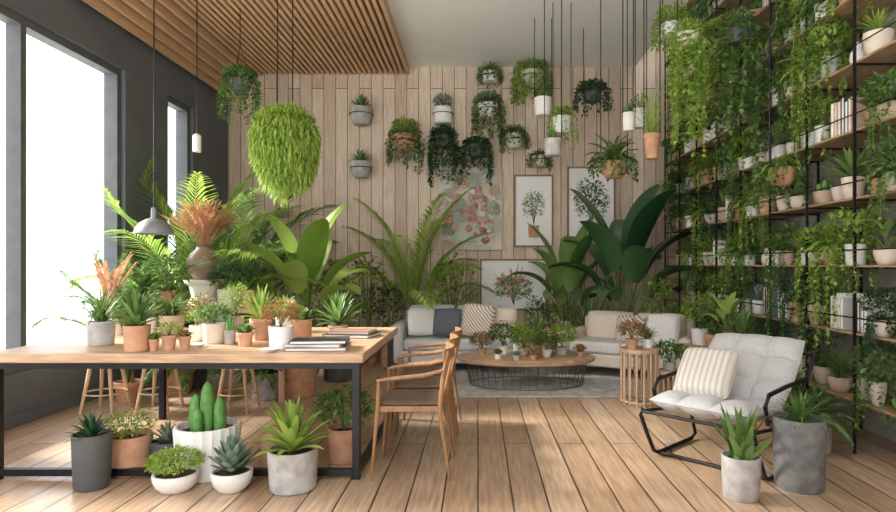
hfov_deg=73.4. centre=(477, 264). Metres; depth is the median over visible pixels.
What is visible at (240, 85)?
hanging planter
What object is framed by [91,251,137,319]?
frond
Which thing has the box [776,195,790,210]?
pot
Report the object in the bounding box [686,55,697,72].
aloe
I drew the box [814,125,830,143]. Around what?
pot
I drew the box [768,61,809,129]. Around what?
potted fern
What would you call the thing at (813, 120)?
potted herb
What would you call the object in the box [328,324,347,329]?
pot
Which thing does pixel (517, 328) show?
potted leafy plant
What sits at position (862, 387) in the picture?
vase
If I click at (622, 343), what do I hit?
seat cushion
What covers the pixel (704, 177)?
pot
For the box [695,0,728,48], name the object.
potted fern
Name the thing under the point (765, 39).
potted fern
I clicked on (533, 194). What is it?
picture
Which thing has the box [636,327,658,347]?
spider plant
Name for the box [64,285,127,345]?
spider plant
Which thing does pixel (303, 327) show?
pot
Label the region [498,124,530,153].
wall planter
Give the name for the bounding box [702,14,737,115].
potted leafy plant
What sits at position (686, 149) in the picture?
spider plant
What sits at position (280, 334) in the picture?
leaf plant
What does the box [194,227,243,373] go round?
potted leafy plant
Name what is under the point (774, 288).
book
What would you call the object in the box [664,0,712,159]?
hanging planter
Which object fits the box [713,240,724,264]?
book
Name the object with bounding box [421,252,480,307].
potted leafy plant
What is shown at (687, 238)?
leaf plant
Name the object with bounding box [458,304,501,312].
sofa back
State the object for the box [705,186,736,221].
aloe
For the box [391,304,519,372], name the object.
sofa
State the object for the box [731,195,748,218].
book
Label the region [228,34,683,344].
wall
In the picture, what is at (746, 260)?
pot
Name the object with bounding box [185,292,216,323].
leaf plant
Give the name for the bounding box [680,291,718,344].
potted leafy plant
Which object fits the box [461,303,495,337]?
cushion
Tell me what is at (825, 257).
pot
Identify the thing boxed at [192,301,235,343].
potted leafy plant
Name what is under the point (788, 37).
pot
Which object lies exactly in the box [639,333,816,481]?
armchair
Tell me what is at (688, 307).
potted leafy plant
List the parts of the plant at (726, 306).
stem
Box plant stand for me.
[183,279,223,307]
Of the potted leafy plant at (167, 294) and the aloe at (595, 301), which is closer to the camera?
the potted leafy plant at (167, 294)
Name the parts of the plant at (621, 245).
stem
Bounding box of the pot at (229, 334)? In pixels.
[224,329,235,344]
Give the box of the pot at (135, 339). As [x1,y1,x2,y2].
[123,324,150,352]
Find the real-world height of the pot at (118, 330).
0.118 m
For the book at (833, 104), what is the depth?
4.30 m
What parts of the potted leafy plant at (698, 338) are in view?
stem, pot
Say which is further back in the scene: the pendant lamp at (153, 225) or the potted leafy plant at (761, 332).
the potted leafy plant at (761, 332)
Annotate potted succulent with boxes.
[147,332,160,350]
[177,329,192,349]
[208,433,256,493]
[234,323,256,346]
[292,306,315,337]
[493,348,502,358]
[513,351,519,359]
[574,344,587,356]
[704,122,712,142]
[749,0,761,15]
[809,352,835,384]
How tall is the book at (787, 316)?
0.242 m
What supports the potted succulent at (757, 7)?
on the shelving unit
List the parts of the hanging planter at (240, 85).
pot, cord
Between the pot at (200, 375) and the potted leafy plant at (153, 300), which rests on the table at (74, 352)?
the potted leafy plant at (153, 300)
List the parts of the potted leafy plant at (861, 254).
pot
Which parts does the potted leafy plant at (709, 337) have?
pot, stem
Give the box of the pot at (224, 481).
[210,464,252,493]
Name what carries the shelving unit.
on the floor
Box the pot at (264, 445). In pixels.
[261,425,306,466]
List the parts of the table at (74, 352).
leg, leg, floor rail, leg, floor rail, leg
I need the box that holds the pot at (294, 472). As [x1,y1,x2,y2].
[267,442,318,495]
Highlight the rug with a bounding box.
[452,364,652,397]
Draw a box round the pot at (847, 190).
[841,176,865,198]
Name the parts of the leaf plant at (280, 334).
stem, pot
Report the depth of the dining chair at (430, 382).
4.02 m
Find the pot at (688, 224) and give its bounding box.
[685,215,693,226]
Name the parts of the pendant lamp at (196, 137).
lamp shade, cord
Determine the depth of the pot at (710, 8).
6.59 m
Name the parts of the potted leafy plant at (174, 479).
pot, stem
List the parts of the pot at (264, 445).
panel, panel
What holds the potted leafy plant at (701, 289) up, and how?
on the shelving unit
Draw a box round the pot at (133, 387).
[113,379,139,404]
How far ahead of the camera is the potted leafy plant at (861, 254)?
4.01 m
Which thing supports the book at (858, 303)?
on the shelving unit
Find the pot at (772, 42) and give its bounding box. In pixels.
[770,38,779,52]
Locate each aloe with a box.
[104,284,168,352]
[223,266,267,307]
[311,290,361,329]
[521,315,547,352]
[570,281,614,326]
[673,278,690,300]
[680,202,694,226]
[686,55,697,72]
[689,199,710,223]
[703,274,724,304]
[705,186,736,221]
[822,143,879,198]
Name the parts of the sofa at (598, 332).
armrest, backrest, armrest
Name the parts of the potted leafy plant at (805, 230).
pot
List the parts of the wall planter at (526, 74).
pot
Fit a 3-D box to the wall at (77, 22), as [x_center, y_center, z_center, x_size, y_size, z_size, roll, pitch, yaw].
[-3.690,-0.800,3.800,0.220,4.100,9.600,0,0,0]
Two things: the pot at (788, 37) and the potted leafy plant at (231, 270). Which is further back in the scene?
the potted leafy plant at (231, 270)
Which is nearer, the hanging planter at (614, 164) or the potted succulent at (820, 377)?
the potted succulent at (820, 377)
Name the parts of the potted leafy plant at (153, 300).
pot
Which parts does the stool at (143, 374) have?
leg, leg, leg, leg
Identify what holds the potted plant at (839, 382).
on the shelving unit
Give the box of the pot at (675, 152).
[673,149,684,158]
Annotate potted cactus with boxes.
[173,381,241,483]
[224,314,235,344]
[767,244,782,264]
[812,180,833,203]
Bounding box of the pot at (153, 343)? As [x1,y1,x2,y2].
[148,339,159,350]
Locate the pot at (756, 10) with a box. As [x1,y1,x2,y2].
[749,8,761,15]
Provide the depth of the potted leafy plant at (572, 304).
7.84 m
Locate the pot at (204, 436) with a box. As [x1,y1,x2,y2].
[173,416,241,483]
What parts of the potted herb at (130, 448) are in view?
stem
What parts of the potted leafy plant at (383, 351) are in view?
pot, stem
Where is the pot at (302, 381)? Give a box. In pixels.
[286,369,316,398]
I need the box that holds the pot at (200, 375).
[192,369,207,387]
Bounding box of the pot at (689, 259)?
[685,254,693,264]
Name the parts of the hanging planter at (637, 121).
hanging rod, pot, hanging rod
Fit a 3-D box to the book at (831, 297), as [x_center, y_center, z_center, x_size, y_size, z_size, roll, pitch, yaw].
[2.620,0.335,4.303,0.170,0.230,0.027,0,0,0]
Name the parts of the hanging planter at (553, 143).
hanging rod, pot, hanging rod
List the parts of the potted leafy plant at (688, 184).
pot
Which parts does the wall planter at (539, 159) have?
pot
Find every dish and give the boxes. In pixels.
[190,343,205,347]
[258,347,277,352]
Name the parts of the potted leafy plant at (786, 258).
stem, pot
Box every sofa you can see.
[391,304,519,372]
[557,311,695,372]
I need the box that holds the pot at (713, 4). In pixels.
[712,0,722,10]
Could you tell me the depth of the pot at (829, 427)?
3.95 m
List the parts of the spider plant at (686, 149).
pot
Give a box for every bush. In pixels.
[0,231,103,331]
[0,278,44,349]
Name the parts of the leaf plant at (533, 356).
pot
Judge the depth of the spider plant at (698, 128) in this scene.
6.88 m
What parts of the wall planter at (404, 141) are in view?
pot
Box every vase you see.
[160,197,243,279]
[755,144,766,164]
[761,248,767,264]
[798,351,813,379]
[849,42,865,63]
[857,370,869,399]
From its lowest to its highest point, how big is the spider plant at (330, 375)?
1.123 m
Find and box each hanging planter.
[215,8,263,124]
[245,0,323,207]
[534,18,553,117]
[544,0,561,156]
[545,104,578,151]
[572,28,615,116]
[585,0,639,182]
[620,0,636,131]
[628,0,671,159]
[629,0,649,128]
[648,0,695,63]
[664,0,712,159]
[709,0,765,179]
[747,0,814,208]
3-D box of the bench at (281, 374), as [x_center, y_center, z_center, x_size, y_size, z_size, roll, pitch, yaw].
[-2.500,0.825,5.750,1.500,0.850,0.560,0,0,0]
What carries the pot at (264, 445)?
on the floor
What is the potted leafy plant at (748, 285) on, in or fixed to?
on the shelving unit
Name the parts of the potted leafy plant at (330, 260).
stem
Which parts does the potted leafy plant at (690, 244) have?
pot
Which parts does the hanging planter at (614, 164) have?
hanging rod, pot, hanging rod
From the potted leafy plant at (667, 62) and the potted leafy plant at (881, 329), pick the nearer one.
the potted leafy plant at (881, 329)
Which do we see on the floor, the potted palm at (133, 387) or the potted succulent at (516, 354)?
the potted palm at (133, 387)
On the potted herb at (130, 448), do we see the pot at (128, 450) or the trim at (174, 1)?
the pot at (128, 450)
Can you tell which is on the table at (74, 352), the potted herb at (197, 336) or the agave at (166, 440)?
the potted herb at (197, 336)
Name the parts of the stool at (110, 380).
leg, leg, leg, leg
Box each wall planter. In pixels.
[348,148,371,178]
[349,93,372,125]
[384,114,425,173]
[426,123,461,186]
[432,93,453,125]
[458,135,495,185]
[470,89,506,142]
[476,61,503,89]
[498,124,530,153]
[510,58,554,107]
[526,148,552,171]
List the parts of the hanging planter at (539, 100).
hanging rod, pot, hanging rod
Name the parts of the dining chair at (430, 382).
leg, leg, armrest, seat, armrest, leg, leg, backrest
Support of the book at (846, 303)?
on the shelving unit
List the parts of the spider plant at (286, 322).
pot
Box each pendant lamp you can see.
[133,0,174,234]
[193,0,200,152]
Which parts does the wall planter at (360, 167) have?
pot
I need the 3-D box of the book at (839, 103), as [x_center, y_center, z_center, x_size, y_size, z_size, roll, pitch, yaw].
[2.620,-1.024,4.214,0.170,0.249,0.032,0,0,0]
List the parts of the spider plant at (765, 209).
pot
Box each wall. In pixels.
[0,0,227,416]
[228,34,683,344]
[684,3,895,441]
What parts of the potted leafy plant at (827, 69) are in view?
stem, pot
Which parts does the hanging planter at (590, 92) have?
hanging rod, pot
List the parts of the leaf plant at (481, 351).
pot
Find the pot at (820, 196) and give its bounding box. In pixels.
[812,190,833,203]
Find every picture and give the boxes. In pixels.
[440,168,501,249]
[480,259,546,309]
[514,175,552,246]
[567,167,615,237]
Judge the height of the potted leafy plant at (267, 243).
1.623 m
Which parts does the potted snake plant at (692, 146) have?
pot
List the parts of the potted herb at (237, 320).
stem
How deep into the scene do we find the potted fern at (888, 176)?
3.64 m
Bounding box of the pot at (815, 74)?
[802,67,819,89]
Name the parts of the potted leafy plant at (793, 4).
pot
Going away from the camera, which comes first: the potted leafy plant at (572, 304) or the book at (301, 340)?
the book at (301, 340)
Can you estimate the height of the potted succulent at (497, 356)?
0.103 m
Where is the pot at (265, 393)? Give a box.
[250,369,277,400]
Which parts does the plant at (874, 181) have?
pot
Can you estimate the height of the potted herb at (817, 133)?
0.373 m
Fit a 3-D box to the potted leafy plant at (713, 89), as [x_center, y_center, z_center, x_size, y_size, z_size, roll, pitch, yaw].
[2.553,-1.902,6.529,0.298,0.625,0.300,0,0,-10]
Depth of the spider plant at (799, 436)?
3.28 m
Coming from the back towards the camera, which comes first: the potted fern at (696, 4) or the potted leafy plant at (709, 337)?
the potted fern at (696, 4)
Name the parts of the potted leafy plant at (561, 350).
pot, stem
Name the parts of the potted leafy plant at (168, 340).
pot, stem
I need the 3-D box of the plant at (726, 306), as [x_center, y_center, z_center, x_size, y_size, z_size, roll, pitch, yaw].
[2.268,0.522,5.407,0.426,0.556,0.446,0,0,0]
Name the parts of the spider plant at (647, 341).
pot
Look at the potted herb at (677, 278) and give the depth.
7.80 m
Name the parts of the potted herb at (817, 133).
stem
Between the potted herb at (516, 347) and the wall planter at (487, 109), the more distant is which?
the wall planter at (487, 109)
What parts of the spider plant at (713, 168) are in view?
pot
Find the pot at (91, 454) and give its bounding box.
[71,428,112,492]
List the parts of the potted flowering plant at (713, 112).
pot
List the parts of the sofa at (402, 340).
armrest, backrest, armrest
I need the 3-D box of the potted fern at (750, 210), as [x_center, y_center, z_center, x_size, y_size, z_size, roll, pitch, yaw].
[2.568,-0.264,5.592,0.372,1.009,0.364,0,0,-33]
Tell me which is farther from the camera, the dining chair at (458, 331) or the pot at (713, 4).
the pot at (713, 4)
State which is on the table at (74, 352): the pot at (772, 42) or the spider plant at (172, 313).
the spider plant at (172, 313)
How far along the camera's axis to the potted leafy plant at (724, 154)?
5.90 m
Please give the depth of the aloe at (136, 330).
3.51 m
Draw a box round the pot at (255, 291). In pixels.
[238,290,256,307]
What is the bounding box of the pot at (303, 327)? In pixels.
[292,318,311,337]
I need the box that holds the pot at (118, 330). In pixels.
[115,319,124,334]
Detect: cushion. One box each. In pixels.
[403,335,449,350]
[408,308,435,335]
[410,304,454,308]
[433,308,461,335]
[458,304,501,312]
[458,335,505,350]
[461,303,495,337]
[493,308,516,335]
[570,336,625,354]
[586,311,632,337]
[615,315,644,341]
[621,342,676,358]
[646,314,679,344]
[648,390,783,423]
[673,347,739,398]
[708,333,804,408]
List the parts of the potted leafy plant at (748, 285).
pot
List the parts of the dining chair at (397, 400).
leg, leg, seat, armrest, seat frame, armrest, leg, leg, backrest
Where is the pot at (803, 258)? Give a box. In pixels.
[800,248,809,264]
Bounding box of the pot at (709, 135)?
[704,130,711,142]
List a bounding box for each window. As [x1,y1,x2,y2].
[0,4,120,375]
[168,96,189,303]
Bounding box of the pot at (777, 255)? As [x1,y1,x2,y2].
[767,251,781,264]
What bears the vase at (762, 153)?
on the shelving unit
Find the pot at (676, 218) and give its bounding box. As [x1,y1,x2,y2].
[675,217,685,228]
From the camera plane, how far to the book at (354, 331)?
4.21 m
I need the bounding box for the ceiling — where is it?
[386,0,687,66]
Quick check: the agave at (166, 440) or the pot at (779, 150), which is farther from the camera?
the pot at (779, 150)
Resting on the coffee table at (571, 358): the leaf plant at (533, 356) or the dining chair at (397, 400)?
the leaf plant at (533, 356)
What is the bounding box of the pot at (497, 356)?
[495,354,501,358]
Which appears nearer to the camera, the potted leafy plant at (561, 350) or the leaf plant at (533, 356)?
the leaf plant at (533, 356)
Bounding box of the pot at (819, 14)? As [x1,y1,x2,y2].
[814,0,838,20]
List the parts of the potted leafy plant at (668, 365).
pot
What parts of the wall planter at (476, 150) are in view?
pot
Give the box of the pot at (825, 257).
[823,246,843,264]
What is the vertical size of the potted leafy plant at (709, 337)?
0.428 m
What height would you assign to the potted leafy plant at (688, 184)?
0.582 m
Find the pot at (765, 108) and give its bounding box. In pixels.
[756,98,771,111]
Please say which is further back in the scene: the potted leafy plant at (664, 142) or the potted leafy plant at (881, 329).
the potted leafy plant at (664, 142)
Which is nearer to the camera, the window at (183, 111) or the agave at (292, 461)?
the agave at (292, 461)
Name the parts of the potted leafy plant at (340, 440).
pot, stem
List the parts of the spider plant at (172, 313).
pot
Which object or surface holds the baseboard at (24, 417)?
attached to the wall at (77, 22)
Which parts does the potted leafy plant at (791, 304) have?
pot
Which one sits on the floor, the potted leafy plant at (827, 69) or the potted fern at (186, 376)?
the potted fern at (186, 376)
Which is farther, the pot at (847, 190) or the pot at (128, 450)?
the pot at (847, 190)
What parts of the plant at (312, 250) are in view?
stem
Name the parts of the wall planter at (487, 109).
pot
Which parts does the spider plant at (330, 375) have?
pot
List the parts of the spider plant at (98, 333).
pot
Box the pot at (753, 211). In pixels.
[745,202,758,215]
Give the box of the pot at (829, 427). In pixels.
[826,421,832,454]
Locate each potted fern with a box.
[88,285,148,334]
[115,267,175,311]
[115,268,225,393]
[233,369,287,400]
[656,174,685,213]
[663,201,695,243]
[666,132,691,208]
[675,244,705,296]
[683,198,718,260]
[684,152,718,193]
[689,0,722,70]
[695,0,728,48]
[711,52,745,96]
[712,233,759,309]
[722,90,762,133]
[727,233,767,289]
[731,183,768,290]
[738,78,783,158]
[750,24,796,103]
[751,64,796,117]
[764,2,803,62]
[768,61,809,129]
[773,0,804,32]
[779,35,834,174]
[782,382,856,454]
[793,0,851,118]
[801,222,859,352]
[861,146,895,223]
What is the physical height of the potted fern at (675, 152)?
1.006 m
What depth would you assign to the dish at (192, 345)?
3.71 m
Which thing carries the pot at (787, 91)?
on the potted fern at (786, 87)
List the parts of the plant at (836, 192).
pot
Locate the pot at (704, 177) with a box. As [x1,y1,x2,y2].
[701,169,712,183]
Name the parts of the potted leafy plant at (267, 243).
stem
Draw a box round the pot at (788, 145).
[786,142,799,153]
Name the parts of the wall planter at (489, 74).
pot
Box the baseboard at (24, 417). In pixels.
[4,373,141,430]
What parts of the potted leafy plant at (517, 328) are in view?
pot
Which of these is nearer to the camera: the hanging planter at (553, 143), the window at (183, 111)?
the hanging planter at (553, 143)
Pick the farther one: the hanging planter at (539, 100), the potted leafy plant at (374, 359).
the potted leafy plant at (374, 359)
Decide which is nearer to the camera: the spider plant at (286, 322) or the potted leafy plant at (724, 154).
the spider plant at (286, 322)
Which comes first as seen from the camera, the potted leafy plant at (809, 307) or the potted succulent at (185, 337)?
the potted succulent at (185, 337)
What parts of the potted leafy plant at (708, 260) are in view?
pot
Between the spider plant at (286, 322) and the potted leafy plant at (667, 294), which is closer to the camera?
the spider plant at (286, 322)
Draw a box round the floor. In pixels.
[0,352,895,511]
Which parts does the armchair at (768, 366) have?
rail, armrest, sled leg, sled leg, armrest, rail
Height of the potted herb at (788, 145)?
0.323 m
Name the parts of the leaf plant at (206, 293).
pot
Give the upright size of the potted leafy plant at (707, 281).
0.514 m
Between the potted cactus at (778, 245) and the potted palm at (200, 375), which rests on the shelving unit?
the potted cactus at (778, 245)
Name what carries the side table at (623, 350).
on the floor
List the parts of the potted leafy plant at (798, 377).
pot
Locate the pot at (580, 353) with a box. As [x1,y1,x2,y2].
[576,351,583,356]
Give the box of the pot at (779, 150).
[767,145,785,160]
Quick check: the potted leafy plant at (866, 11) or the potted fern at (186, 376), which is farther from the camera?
the potted fern at (186, 376)
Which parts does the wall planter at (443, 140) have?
pot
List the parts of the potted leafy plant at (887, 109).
stem, pot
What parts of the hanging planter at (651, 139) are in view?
hanging rod, pot, hanging rod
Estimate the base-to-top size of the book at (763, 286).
0.266 m
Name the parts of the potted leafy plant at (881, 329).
stem, pot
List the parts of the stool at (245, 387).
leg, leg, leg, leg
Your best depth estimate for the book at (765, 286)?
5.29 m
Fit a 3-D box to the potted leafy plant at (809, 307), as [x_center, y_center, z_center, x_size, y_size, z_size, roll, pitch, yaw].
[2.559,0.437,4.528,0.326,0.732,0.336,0,0,0]
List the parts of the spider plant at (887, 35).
pot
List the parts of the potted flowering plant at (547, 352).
pot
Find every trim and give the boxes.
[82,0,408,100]
[140,1,250,67]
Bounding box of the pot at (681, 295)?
[680,290,685,300]
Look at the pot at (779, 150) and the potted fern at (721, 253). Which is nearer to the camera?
the pot at (779, 150)
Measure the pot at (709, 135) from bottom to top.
0.140 m
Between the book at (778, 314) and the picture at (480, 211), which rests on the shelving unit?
the book at (778, 314)
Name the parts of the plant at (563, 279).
stem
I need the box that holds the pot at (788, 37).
[783,26,799,43]
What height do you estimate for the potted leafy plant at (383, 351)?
1.045 m
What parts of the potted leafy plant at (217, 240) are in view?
pot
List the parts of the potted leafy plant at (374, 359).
stem, pot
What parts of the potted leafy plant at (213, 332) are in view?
pot, stem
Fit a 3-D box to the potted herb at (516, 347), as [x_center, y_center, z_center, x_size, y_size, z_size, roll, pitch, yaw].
[0.424,0.760,6.520,0.289,0.353,0.301,0,0,0]
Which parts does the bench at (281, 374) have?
leg, leg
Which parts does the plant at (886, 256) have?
pot, stem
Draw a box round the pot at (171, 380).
[167,369,196,393]
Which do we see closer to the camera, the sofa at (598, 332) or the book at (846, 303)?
the book at (846, 303)
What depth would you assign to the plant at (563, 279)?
7.79 m
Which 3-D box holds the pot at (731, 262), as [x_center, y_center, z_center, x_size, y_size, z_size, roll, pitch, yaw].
[2.560,-0.059,5.919,0.138,0.117,0.138,0,0,0]
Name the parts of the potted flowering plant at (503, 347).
pot, stem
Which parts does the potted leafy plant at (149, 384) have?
pot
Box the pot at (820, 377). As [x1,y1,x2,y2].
[812,364,835,384]
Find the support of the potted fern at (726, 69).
on the shelving unit
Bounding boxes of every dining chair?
[370,342,454,480]
[385,333,458,454]
[395,327,461,433]
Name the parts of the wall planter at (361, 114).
pot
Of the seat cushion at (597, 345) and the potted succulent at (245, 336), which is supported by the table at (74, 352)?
the potted succulent at (245, 336)
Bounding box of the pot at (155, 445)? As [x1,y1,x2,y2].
[150,438,173,466]
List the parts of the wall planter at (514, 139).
pot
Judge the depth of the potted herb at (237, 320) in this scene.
4.48 m
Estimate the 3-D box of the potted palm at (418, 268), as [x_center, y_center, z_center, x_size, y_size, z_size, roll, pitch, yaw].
[-0.878,0.093,7.582,2.244,2.314,1.975,0,0,0]
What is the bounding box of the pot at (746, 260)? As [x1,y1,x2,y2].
[743,253,755,264]
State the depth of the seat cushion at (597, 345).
6.66 m
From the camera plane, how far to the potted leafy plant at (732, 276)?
6.03 m
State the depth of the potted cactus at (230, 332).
3.86 m
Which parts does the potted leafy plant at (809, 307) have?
pot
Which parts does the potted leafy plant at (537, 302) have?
pot, stem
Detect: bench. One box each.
[129,305,303,401]
[677,342,706,364]
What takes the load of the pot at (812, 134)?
on the potted herb at (813, 120)
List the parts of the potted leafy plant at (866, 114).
pot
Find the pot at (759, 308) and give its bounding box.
[752,300,762,313]
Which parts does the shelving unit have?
post, post, post, post, post, rail, post, post, rail, rail, rail, rail, rail, post, post, post, post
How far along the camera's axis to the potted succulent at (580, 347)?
6.12 m
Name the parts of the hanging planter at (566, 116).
pot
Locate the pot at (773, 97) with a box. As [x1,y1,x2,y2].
[771,87,785,105]
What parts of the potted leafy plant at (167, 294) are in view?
pot, stem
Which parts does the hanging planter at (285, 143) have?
hanging rod, hanging rod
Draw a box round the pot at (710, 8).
[703,5,711,19]
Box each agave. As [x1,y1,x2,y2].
[148,420,176,466]
[212,302,239,329]
[241,282,278,340]
[251,393,333,495]
[742,283,763,313]
[784,219,822,264]
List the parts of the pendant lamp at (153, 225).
lamp shade, cord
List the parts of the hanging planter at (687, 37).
pot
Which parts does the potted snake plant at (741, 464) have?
pot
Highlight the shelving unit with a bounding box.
[664,0,895,453]
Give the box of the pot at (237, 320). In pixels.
[231,316,244,331]
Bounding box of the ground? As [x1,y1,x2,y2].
[0,319,92,347]
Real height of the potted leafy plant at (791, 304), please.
0.818 m
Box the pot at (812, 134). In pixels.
[800,131,814,148]
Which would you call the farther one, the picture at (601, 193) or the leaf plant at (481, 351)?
the picture at (601, 193)
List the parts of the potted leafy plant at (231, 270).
stem, pot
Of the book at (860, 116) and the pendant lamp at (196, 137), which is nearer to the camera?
the book at (860, 116)
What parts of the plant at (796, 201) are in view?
pot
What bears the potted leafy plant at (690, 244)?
on the shelving unit
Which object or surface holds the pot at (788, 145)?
on the potted herb at (788, 145)
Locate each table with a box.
[0,327,397,479]
[457,349,595,390]
[619,345,658,407]
[659,368,677,393]
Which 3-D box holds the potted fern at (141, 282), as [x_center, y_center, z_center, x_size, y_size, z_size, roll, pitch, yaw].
[-2.849,0.209,5.122,0.480,0.382,0.504,0,0,13]
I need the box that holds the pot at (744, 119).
[737,109,747,121]
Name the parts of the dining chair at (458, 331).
leg, leg, seat, armrest, armrest, leg, leg, backrest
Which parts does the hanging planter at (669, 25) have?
pot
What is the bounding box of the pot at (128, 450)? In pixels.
[111,428,153,477]
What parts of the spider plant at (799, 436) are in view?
pot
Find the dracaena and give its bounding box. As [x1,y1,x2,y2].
[64,408,114,492]
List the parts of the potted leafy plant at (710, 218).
pot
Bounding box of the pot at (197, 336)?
[189,324,202,341]
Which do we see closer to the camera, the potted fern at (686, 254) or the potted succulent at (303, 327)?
the potted succulent at (303, 327)
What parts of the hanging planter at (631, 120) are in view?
hanging rod, pot, hanging rod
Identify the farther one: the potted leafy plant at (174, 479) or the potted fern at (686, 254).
the potted fern at (686, 254)
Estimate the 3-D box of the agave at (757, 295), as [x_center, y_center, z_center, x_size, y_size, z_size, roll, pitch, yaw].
[2.624,0.303,5.585,0.358,0.294,0.340,0,0,-41]
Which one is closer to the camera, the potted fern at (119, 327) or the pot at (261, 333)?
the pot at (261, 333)
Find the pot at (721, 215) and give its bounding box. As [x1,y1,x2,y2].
[718,207,725,221]
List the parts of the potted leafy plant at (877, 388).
pot, stem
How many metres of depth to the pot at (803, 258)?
4.73 m
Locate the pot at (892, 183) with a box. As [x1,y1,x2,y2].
[881,171,895,190]
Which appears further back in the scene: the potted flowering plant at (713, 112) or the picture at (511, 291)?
the picture at (511, 291)
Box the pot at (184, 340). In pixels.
[178,335,191,349]
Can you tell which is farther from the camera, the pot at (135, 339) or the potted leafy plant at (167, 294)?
the potted leafy plant at (167, 294)
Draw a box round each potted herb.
[102,407,157,477]
[185,310,207,341]
[217,281,252,331]
[505,319,529,350]
[670,276,691,299]
[755,118,799,160]
[760,177,804,210]
[767,118,802,153]
[792,107,827,148]
[795,96,839,143]
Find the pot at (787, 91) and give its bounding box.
[783,80,800,97]
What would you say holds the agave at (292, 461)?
on the floor
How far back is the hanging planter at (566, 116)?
6.42 m
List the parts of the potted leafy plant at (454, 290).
stem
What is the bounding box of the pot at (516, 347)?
[513,343,521,350]
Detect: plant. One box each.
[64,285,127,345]
[127,290,166,332]
[135,243,184,392]
[138,254,193,311]
[143,444,205,494]
[145,296,193,334]
[153,320,184,350]
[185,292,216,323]
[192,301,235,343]
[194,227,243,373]
[202,259,249,308]
[230,202,373,374]
[230,233,295,369]
[258,298,302,349]
[267,292,302,324]
[297,282,375,381]
[302,258,350,324]
[310,384,375,464]
[345,255,391,363]
[372,283,407,366]
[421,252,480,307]
[468,331,495,354]
[487,320,517,354]
[509,325,539,355]
[510,216,612,340]
[522,295,557,348]
[523,344,543,359]
[532,329,561,357]
[547,322,577,354]
[548,184,708,312]
[552,299,578,324]
[616,317,649,348]
[635,270,683,318]
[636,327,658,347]
[653,338,687,370]
[660,135,685,176]
[665,54,695,137]
[666,169,692,212]
[666,203,686,228]
[668,239,684,264]
[671,305,694,313]
[676,236,695,263]
[677,307,711,327]
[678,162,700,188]
[679,124,689,152]
[680,156,703,206]
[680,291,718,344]
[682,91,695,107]
[682,159,712,185]
[683,241,714,300]
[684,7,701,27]
[687,133,695,149]
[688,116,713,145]
[689,276,706,303]
[693,305,731,347]
[694,235,720,274]
[696,189,727,245]
[701,62,724,119]
[701,146,722,179]
[701,292,753,332]
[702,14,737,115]
[704,108,720,137]
[704,270,735,314]
[711,403,772,502]
[712,303,778,335]
[713,143,757,189]
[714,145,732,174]
[714,274,746,331]
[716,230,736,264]
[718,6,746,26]
[722,178,753,280]
[723,281,757,333]
[725,129,768,191]
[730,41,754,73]
[743,175,789,213]
[753,327,790,400]
[756,369,807,428]
[759,220,812,336]
[762,388,837,494]
[775,270,819,369]
[786,176,812,207]
[787,0,828,121]
[789,223,842,319]
[795,274,841,371]
[802,20,852,95]
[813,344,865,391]
[819,206,892,293]
[820,0,873,25]
[825,165,844,200]
[844,74,895,123]
[847,340,895,440]
[850,5,895,54]
[857,66,895,177]
[857,136,895,193]
[857,285,895,357]
[864,218,895,264]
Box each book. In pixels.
[283,340,349,347]
[284,342,351,351]
[289,336,349,344]
[322,331,380,338]
[327,328,376,334]
[690,283,705,302]
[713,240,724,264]
[718,246,727,264]
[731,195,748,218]
[763,286,764,315]
[765,286,779,315]
[771,287,790,316]
[777,288,791,317]
[785,290,803,319]
[830,296,836,327]
[831,103,837,137]
[833,297,836,328]
[834,104,837,136]
[837,293,862,328]
[838,101,840,134]
[840,297,859,329]
[841,97,849,133]
[844,100,847,132]
[848,97,866,131]
[857,302,859,332]
[860,294,863,332]
[864,293,892,333]
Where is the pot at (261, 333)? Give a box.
[249,318,272,340]
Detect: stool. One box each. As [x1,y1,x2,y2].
[78,369,131,414]
[134,369,183,412]
[217,369,260,414]
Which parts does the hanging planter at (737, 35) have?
pot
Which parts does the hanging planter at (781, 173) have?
hanging rod, pot, hanging rod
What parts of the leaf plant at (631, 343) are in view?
pot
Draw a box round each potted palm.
[30,236,223,404]
[64,157,325,387]
[169,179,348,322]
[326,186,494,313]
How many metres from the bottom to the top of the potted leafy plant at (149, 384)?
1.468 m
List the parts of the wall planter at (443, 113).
pot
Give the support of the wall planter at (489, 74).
attached to the wall at (400, 196)
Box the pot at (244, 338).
[236,331,253,346]
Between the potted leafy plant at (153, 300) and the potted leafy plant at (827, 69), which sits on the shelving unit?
the potted leafy plant at (827, 69)
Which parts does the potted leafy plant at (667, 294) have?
stem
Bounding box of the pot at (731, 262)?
[730,253,742,264]
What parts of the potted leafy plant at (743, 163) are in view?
pot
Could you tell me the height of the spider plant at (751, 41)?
0.395 m

